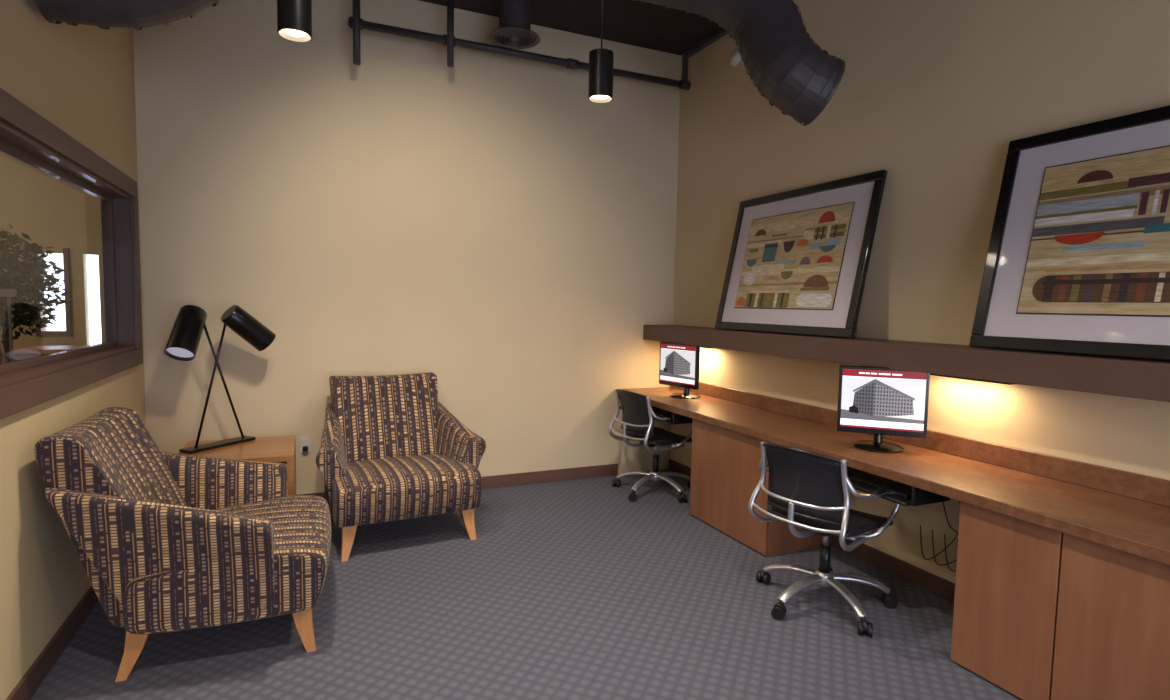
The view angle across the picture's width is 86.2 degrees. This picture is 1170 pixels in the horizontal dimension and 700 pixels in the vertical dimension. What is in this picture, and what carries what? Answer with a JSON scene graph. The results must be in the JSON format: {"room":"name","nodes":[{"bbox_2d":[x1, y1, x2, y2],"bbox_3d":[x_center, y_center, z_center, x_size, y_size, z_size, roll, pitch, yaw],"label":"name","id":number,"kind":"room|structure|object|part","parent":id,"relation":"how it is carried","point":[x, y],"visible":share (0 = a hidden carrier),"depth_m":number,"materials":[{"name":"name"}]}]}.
{"room":"business center","nodes":[
{"label":"business center","id":0,"kind":"room"},
{"bbox_2d":[0,151,105,345],"bbox_3d":[-5.847,-0.525,5.750,4.400,3.000,0.100,-1,5,-24],"label":"wall","id":1,"kind":"structure","parent":0,"point":[53,212],"depth_m":6.00,"materials":[{"name":"paint"}]},
{"bbox_2d":[32,247,71,336],"bbox_3d":[-5.112,-0.555,6.003,0.270,0.850,0.030,-1,5,-24],"label":"trim","id":2,"kind":"structure","parent":1,"relation":"attached to","point":[66,267],"depth_m":6.03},
{"bbox_2d":[0,0,145,699],"bbox_3d":[-1.398,-0.419,0.584,0.130,3.700,7.460,-1,5,-24],"label":"wall","id":3,"kind":"structure","parent":0,"point":[79,78],"depth_m":2.57,"materials":[{"name":"paint"}]},
{"bbox_2d":[6,585,98,699],"bbox_3d":[-1.364,1.375,0.744,0.016,0.100,7.460,-1,5,-24],"label":"baseboard","id":4,"kind":"structure","parent":3,"relation":"attached to","point":[27,686],"depth_m":2.54,"materials":[{"name":"brown wood"}]},
{"bbox_2d":[0,88,142,418],"bbox_3d":[-2.087,-0.337,2.172,0.160,1.120,3.700,-1,5,-24],"label":"window frame","id":5,"kind":"structure","parent":3,"relation":"attached to","point":[20,396],"depth_m":3.01,"materials":[{"name":"brown wood"}]},
{"bbox_2d":[133,0,680,494],"bbox_3d":[-1.050,-0.725,4.875,4.260,3.700,0.120,-1,5,-24],"label":"wall","id":6,"kind":"structure","parent":0,"point":[485,225],"depth_m":4.65,"materials":[{"name":"paint"}]},
{"bbox_2d":[300,436,310,452],"bbox_3d":[-2.001,0.681,4.474,0.070,0.114,0.045,-1,5,-24],"label":"wall outlet","id":7,"kind":"object","parent":6,"relation":"attached to","point":[305,442],"visible":1,"depth_m":4.48,"materials":[{"name":"white plastic"}]},
{"bbox_2d":[298,464,617,499],"bbox_3d":[-1.290,1.078,4.839,3.454,0.100,0.016,-1,5,-24],"label":"baseboard","id":8,"kind":"structure","parent":6,"relation":"attached to","point":[505,480],"depth_m":5.26,"materials":[{"name":"brown wood"}]},
{"bbox_2d":[30,469,1021,699],"bbox_3d":[0.454,1.449,1.560,4.260,0.100,7.700,-1,5,-24],"label":"floor","id":9,"kind":"structure","parent":0,"point":[575,589],"depth_m":2.90,"materials":[{"name":"carpet"}]},
{"bbox_2d":[34,407,330,681],"bbox_3d":[-1.706,0.777,2.846,1.024,0.975,1.041,-1,4,-22],"label":"striped armchair","id":10,"kind":"object","parent":9,"relation":"on","point":[164,542],"visible":1,"depth_m":2.48,"materials":[{"name":"fabric"}]},
{"bbox_3d":[-1.789,1.182,2.494,0.125,0.215,0.095,-1,4,-22],"label":"leg","id":11,"kind":"part","parent":10,"relation":"part of","materials":[{"name":"brown wood"}]},
{"bbox_3d":[-1.643,0.799,2.484,0.779,0.584,0.186,0,4,-12],"label":"arm","id":12,"kind":"part","parent":10,"relation":"part of","materials":[{"name":"fabric"}]},
{"bbox_3d":[-1.913,0.746,3.152,0.779,0.584,0.186,-2,5,-32],"label":"arm","id":13,"kind":"part","parent":10,"relation":"part of","materials":[{"name":"fabric"}]},
{"bbox_3d":[-1.582,0.932,2.910,0.760,0.291,0.856,-1,4,-22],"label":"seat","id":14,"kind":"part","parent":10,"relation":"part of","materials":[{"name":"fabric"}]},
{"bbox_3d":[-1.214,1.178,2.694,0.100,0.215,0.095,-1,4,-22],"label":"leg","id":15,"kind":"part","parent":10,"relation":"part of","materials":[{"name":"brown wood"}]},
{"bbox_2d":[178,435,296,494],"bbox_3d":[-2.182,0.896,3.952,0.640,0.560,0.600,-1,5,-24],"label":"side table","id":16,"kind":"object","parent":9,"relation":"on","point":[278,449],"visible":0.32,"depth_m":3.85,"materials":[{"name":"brown wood"}]},
{"bbox_2d":[164,305,275,453],"bbox_3d":[-2.308,0.162,3.962,0.278,0.895,0.617,5,6,44],"label":"table lamp","id":17,"kind":"object","parent":16,"relation":"on","point":[182,344],"visible":1,"depth_m":3.87,"materials":[{"name":"black metal"}]},
{"bbox_2d":[166,347,193,357],"bbox_3d":[-2.423,0.006,3.748,0.152,0.092,0.127,-1,5,-24],"label":"diffuser","id":18,"kind":"object","parent":17,"relation":"attached to","point":[172,352],"depth_m":3.75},
{"bbox_3d":[-2.429,-0.105,3.815,0.160,0.341,0.305,1,4,-6],"label":"lamp shade","id":19,"kind":"part","parent":17,"relation":"part of","materials":[{"name":"black metal"}]},
{"bbox_3d":[-2.314,0.184,3.880,0.015,0.839,0.214,5,6,42],"label":"rod","id":20,"kind":"part","parent":17,"relation":"part of","materials":[{"name":"black metal"}]},
{"bbox_3d":[-2.317,0.209,4.015,0.015,0.769,0.245,4,5,33],"label":"rod","id":21,"kind":"part","parent":17,"relation":"part of","materials":[{"name":"black metal"}]},
{"bbox_3d":[-2.151,-0.138,4.003,0.148,0.297,0.316,4,5,39],"label":"lamp shade","id":22,"kind":"part","parent":17,"relation":"part of","materials":[{"name":"black metal"}]},
{"bbox_2d":[316,372,485,561],"bbox_3d":[-1.243,0.692,4.137,1.041,0.975,1.024,-1,5,-28],"label":"striped armchair","id":23,"kind":"object","parent":9,"relation":"on","point":[389,450],"visible":1,"depth_m":4.08,"materials":[{"name":"fabric"}]},
{"bbox_3d":[-1.599,0.687,4.035,0.186,0.584,0.779,0,4,-18],"label":"arm","id":24,"kind":"part","parent":23,"relation":"part of","materials":[{"name":"fabric"}]},
{"bbox_3d":[-1.380,1.105,3.650,0.095,0.215,0.100,-1,5,-28],"label":"leg","id":25,"kind":"part","parent":23,"relation":"part of","materials":[{"name":"brown wood"}]},
{"bbox_3d":[-1.183,0.858,4.027,0.856,0.291,0.760,-1,5,-28],"label":"seat","id":26,"kind":"part","parent":23,"relation":"part of","materials":[{"name":"fabric"}]},
{"bbox_3d":[-0.961,0.674,4.373,0.186,0.584,0.779,-2,5,-38],"label":"arm","id":27,"kind":"part","parent":23,"relation":"part of","materials":[{"name":"fabric"}]},
{"bbox_3d":[-0.752,1.093,3.983,0.095,0.215,0.100,-1,5,-28],"label":"leg","id":28,"kind":"part","parent":23,"relation":"part of","materials":[{"name":"brown wood"}]},
{"bbox_2d":[608,389,691,502],"bbox_3d":[0.592,0.729,5.014,0.696,0.840,0.674,-1,5,-30],"label":"office chair","id":29,"kind":"object","parent":9,"relation":"on","point":[648,435],"visible":0.93,"depth_m":4.88,"materials":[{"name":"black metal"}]},
{"bbox_3d":[0.393,0.530,5.160,0.422,0.436,0.056,-1,5,-23],"label":"frame","id":30,"kind":"part","parent":29,"relation":"part of","materials":[{"name":"silver metal"}]},
{"bbox_3d":[0.368,0.485,4.896,0.118,0.327,0.432,-1,5,-30],"label":"backrest","id":31,"kind":"part","parent":29,"relation":"part of","materials":[{"name":"black fabric"}]},
{"bbox_3d":[0.596,0.702,5.046,0.439,0.063,0.450,-1,5,-30],"label":"seat","id":32,"kind":"part","parent":29,"relation":"part of","materials":[{"name":"black fabric"}]},
{"bbox_3d":[0.605,0.560,4.794,0.422,0.436,0.056,-2,5,-37],"label":"frame","id":33,"kind":"part","parent":29,"relation":"part of","materials":[{"name":"silver metal"}]},
{"bbox_2d":[748,441,899,636],"bbox_3d":[1.207,0.874,3.170,0.685,0.840,0.692,-2,5,-37],"label":"office chair","id":34,"kind":"object","parent":9,"relation":"on","point":[819,515],"visible":1,"depth_m":3.02,"materials":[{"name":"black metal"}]},
{"bbox_2d":[759,570,764,579],"bbox_3d":[0.975,1.231,3.416,0.024,0.052,0.051,5,6,41],"label":"hood","id":35,"kind":"object","parent":34,"relation":"attached to","point":[761,573],"depth_m":3.40,"materials":[{"name":"plastic"}]},
{"bbox_3d":[1.031,0.679,3.277,0.422,0.436,0.056,-1,5,-30],"label":"frame","id":36,"kind":"part","parent":34,"relation":"part of","materials":[{"name":"silver metal"}]},
{"bbox_2d":[773,603,784,610],"bbox_3d":[0.942,1.258,3.036,0.051,0.052,0.024,3,5,30],"label":"hood","id":37,"kind":"object","parent":34,"relation":"attached to","point":[778,606],"depth_m":3.02,"materials":[{"name":"plastic"}]},
{"bbox_3d":[1.038,0.634,3.012,0.118,0.327,0.432,-2,5,-37],"label":"backrest","id":38,"kind":"part","parent":34,"relation":"part of","materials":[{"name":"black fabric"}]},
{"bbox_3d":[1.248,0.850,3.189,0.439,0.063,0.450,-2,5,-37],"label":"seat","id":39,"kind":"part","parent":34,"relation":"part of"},
{"bbox_3d":[1.286,0.708,2.939,0.422,0.436,0.056,-3,6,-44],"label":"frame","id":40,"kind":"part","parent":34,"relation":"part of","materials":[{"name":"silver metal"}]},
{"bbox_2d":[862,620,867,632],"bbox_3d":[1.293,1.276,2.887,0.024,0.052,0.051,3,4,20],"label":"hood","id":41,"kind":"object","parent":34,"relation":"attached to","point":[864,622],"depth_m":2.87,"materials":[{"name":"plastic"}]},
{"bbox_2d":[622,382,1169,699],"bbox_3d":[1.607,0.868,3.178,0.577,0.865,5.357,-1,5,-24],"label":"built-in desk","id":42,"kind":"object","parent":9,"relation":"on","point":[1062,582],"visible":0.86,"depth_m":2.50,"materials":[{"name":"laminate"}]},
{"bbox_2d":[632,402,692,424],"bbox_3d":[0.619,0.483,4.926,0.280,0.083,0.620,-1,5,-24],"label":"keyboard tray","id":43,"kind":"object","parent":42,"relation":"attached to","point":[676,419],"visible":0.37,"depth_m":4.67,"materials":[{"name":"black plastic"}]},
{"bbox_2d":[659,341,700,398],"bbox_3d":[0.821,0.161,5.077,0.250,0.440,0.425,-2,5,-36],"label":"computer monitor","id":44,"kind":"object","parent":42,"relation":"on","point":[679,365],"visible":0.98,"depth_m":5.00,"materials":[{"name":"black plastic"}]},
{"bbox_3d":[0.742,0.057,5.007,0.001,0.101,0.289,-2,5,-36],"label":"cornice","id":45,"kind":"part","parent":44,"relation":"part of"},
{"bbox_3d":[0.932,0.863,4.108,0.019,0.693,0.814,-1,5,-24],"label":"cabinet door","id":46,"kind":"part","parent":42,"relation":"part of","materials":[{"name":"brown wood"}]},
{"bbox_2d":[810,459,950,505],"bbox_3d":[1.431,0.631,3.104,0.280,0.083,0.620,-1,5,-24],"label":"keyboard tray","id":47,"kind":"object","parent":42,"relation":"attached to","point":[902,494],"visible":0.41,"depth_m":2.91,"materials":[{"name":"black plastic"}]},
{"bbox_2d":[810,466,911,505],"bbox_3d":[1.430,0.665,3.107,0.280,0.015,0.600,-1,5,-24],"label":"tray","id":48,"kind":"object","parent":47,"relation":"on","point":[865,487],"depth_m":2.96,"materials":[{"name":"black plastic"}]},
{"bbox_2d":[836,365,929,452],"bbox_3d":[1.569,0.302,3.325,0.425,0.440,0.250,3,4,20],"label":"computer monitor","id":49,"kind":"object","parent":42,"relation":"on","point":[877,401],"visible":0.94,"depth_m":3.23,"materials":[{"name":"black plastic"}]},
{"bbox_3d":[1.539,0.202,3.221,0.289,0.101,0.001,3,4,20],"label":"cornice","id":50,"kind":"part","parent":49,"relation":"part of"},
{"bbox_2d":[920,501,959,571],"bbox_3d":[1.863,0.855,3.120,0.083,0.515,0.484,0,4,-20],"label":"cable bundle","id":51,"kind":"object","parent":42,"relation":"hanging from","point":[934,556],"visible":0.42,"depth_m":3.19,"materials":[{"name":"black plastic"}]},
{"bbox_2d":[418,0,721,54],"bbox_3d":[0.523,-2.340,1.284,4.260,0.100,7.700,-1,5,-24],"label":"ceiling","id":52,"kind":"structure","parent":0,"point":[638,23],"depth_m":4.85,"materials":[{"name":"black paint"}]},
{"bbox_2d":[34,0,218,29],"bbox_3d":[-1.421,-1.858,2.729,1.541,1.097,0.420,-1,5,-24],"label":"air duct","id":53,"kind":"object","parent":52,"relation":"hanging from","point":[104,14],"visible":1,"depth_m":2.51,"materials":[{"name":"metal"}]},
{"bbox_2d":[277,0,311,41],"bbox_3d":[-1.149,-1.829,2.458,0.126,1.150,0.126,-1,5,-24],"label":"pendant lamp","id":54,"kind":"object","parent":52,"relation":"hanging from","point":[294,17],"visible":1,"depth_m":2.45,"materials":[{"name":"black metal"}]},
{"bbox_3d":[-1.159,-1.274,2.498,0.116,0.024,0.116,-1,5,-24],"label":"bulb","id":55,"kind":"part","parent":54,"relation":"part of","materials":[{"name":"white glass"}]},
{"bbox_2d":[489,0,539,48],"bbox_3d":[-0.491,-2.357,4.377,0.360,0.352,0.360,-1,5,-24],"label":"ceiling vent","id":56,"kind":"object","parent":52,"relation":"in","point":[513,32],"visible":1,"depth_m":4.31,"materials":[{"name":"metal"}]},
{"bbox_2d":[348,0,726,89],"bbox_3d":[-0.218,-2.220,4.409,2.680,0.620,0.736,-1,5,-24],"label":"pipe","id":57,"kind":"object","parent":52,"relation":"hanging from","point":[356,23],"visible":0.98,"depth_m":4.51,"materials":[{"name":"metal"}]},
{"bbox_2d":[588,0,613,102],"bbox_3d":[0.090,-1.858,3.161,0.126,1.150,0.126,-1,5,-24],"label":"pendant lamp","id":58,"kind":"object","parent":52,"relation":"hanging from","point":[601,61],"visible":1,"depth_m":3.15,"materials":[{"name":"black metal"}]},
{"bbox_3d":[0.080,-1.303,3.201,0.116,0.024,0.116,-1,5,-24],"label":"bulb","id":59,"kind":"part","parent":58,"relation":"part of","materials":[{"name":"white glass"}]},
{"bbox_3d":[0.081,-1.402,3.194,0.126,0.235,0.126,-1,5,-24],"label":"lamp shade","id":60,"kind":"part","parent":58,"relation":"part of","materials":[{"name":"black metal"}]},
{"bbox_3d":[0.092,-1.973,3.153,0.007,0.920,0.007,1,4,-2],"label":"cord","id":61,"kind":"part","parent":58,"relation":"part of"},
{"bbox_2d":[632,0,844,125],"bbox_3d":[0.643,-1.864,3.637,1.604,1.107,0.612,1,4,-2],"label":"air duct","id":62,"kind":"object","parent":52,"relation":"hanging from","point":[797,77],"visible":1,"depth_m":3.48,"materials":[{"name":"metal"}]},
{"bbox_2d":[670,0,1169,582],"bbox_3d":[2.380,-0.472,2.263,0.120,3.700,7.460,-1,5,-24],"label":"wall","id":63,"kind":"structure","parent":0,"point":[933,95],"depth_m":3.33,"materials":[{"name":"paint"}]},
{"bbox_2d":[729,49,740,66],"bbox_3d":[1.144,-2.244,4.796,0.035,0.130,0.130,-1,5,-24],"label":"wall speaker","id":64,"kind":"object","parent":63,"relation":"attached to","point":[734,59],"visible":0.94,"depth_m":4.77},
{"bbox_2d":[669,459,954,602],"bbox_3d":[2.288,1.324,2.359,0.016,0.100,7.444,-1,5,-24],"label":"baseboard","id":65,"kind":"structure","parent":63,"relation":"attached to","point":[941,587],"depth_m":3.53,"materials":[{"name":"brown wood"}]},
{"bbox_2d":[643,325,1169,401],"bbox_3d":[1.745,0.037,3.172,0.309,0.132,5.357,-1,5,-24],"label":"floating shelf","id":66,"kind":"object","parent":63,"relation":"attached to","point":[1124,377],"visible":1,"depth_m":2.87,"materials":[{"name":"paint"}]},
{"bbox_2d":[715,170,886,338],"bbox_3d":[1.346,-0.591,4.126,0.225,0.959,1.290,-1,5,-24],"label":"framed artwork","id":67,"kind":"object","parent":66,"relation":"on","point":[798,262],"visible":1,"depth_m":3.99,"materials":[{"name":"paper"}]},
{"bbox_2d":[734,201,854,309],"bbox_3d":[1.341,-0.592,4.123,0.137,0.644,0.932,-1,5,-24],"label":"art","id":68,"kind":"object","parent":67,"relation":"attached to","point":[793,259],"depth_m":4.05},
{"bbox_2d":[930,374,1017,384],"bbox_3d":[1.839,0.126,3.080,0.100,0.029,0.560,-1,5,-24],"label":"light","id":69,"kind":"object","parent":66,"relation":"attached to","point":[936,375],"visible":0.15,"depth_m":2.96,"materials":[{"name":"white plastic"}]},
{"bbox_2d":[969,105,1169,360],"bbox_3d":[2.150,-0.445,2.322,0.225,0.959,1.290,-1,5,-24],"label":"framed artwork","id":70,"kind":"object","parent":66,"relation":"on","point":[1077,262],"visible":1,"depth_m":2.54,"materials":[{"name":"paper"}]},
{"bbox_2d":[1016,145,1169,316],"bbox_3d":[2.145,-0.446,2.320,0.137,0.644,0.932,-1,5,-24],"label":"art","id":71,"kind":"object","parent":70,"relation":"attached to","point":[1097,244],"depth_m":2.50},
{"bbox_2d":[670,382,1169,506],"bbox_3d":[1.868,0.483,3.263,0.022,0.100,5.357,-1,5,-24],"label":"backsplash","id":72,"kind":"structure","parent":63,"relation":"attached to","point":[1146,488],"depth_m":2.96,"materials":[{"name":"laminate"}]},
{"bbox_3d":[-4.246,1.343,1.839,4.100,0.099,8.600,-1,5,-24],"label":"floor","id":73,"kind":"structure","parent":0,"visible":0},
{"bbox_2d":[0,289,16,364],"bbox_3d":[-4.235,0.371,3.961,1.030,1.530,0.060,-1,5,-24],"label":"metal railing","id":74,"kind":"object","parent":73,"relation":"on","point":[8,293],"visible":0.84,"depth_m":4.11,"materials":[{"name":"grey metal"}]},
{"bbox_3d":[-4.221,-0.366,3.907,1.030,0.050,0.060,-1,5,-24],"label":"rail","id":75,"kind":"part","parent":74,"relation":"part of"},
{"bbox_2d":[0,225,69,362],"bbox_3d":[-4.231,0.087,4.612,0.743,2.003,0.686,-1,5,-24],"label":"ficus tree","id":76,"kind":"object","parent":73,"relation":"on","point":[10,279],"visible":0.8,"depth_m":4.56,"materials":[{"name":"green plant"}]},
{"bbox_2d":[1,345,89,363],"bbox_3d":[-4.738,0.496,5.503,1.060,1.040,0.500,-1,5,-24],"label":"sideboard","id":77,"kind":"object","parent":73,"relation":"on","point":[19,352],"visible":0.19,"depth_m":5.28,"materials":[{"name":"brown wood"}]}
]}

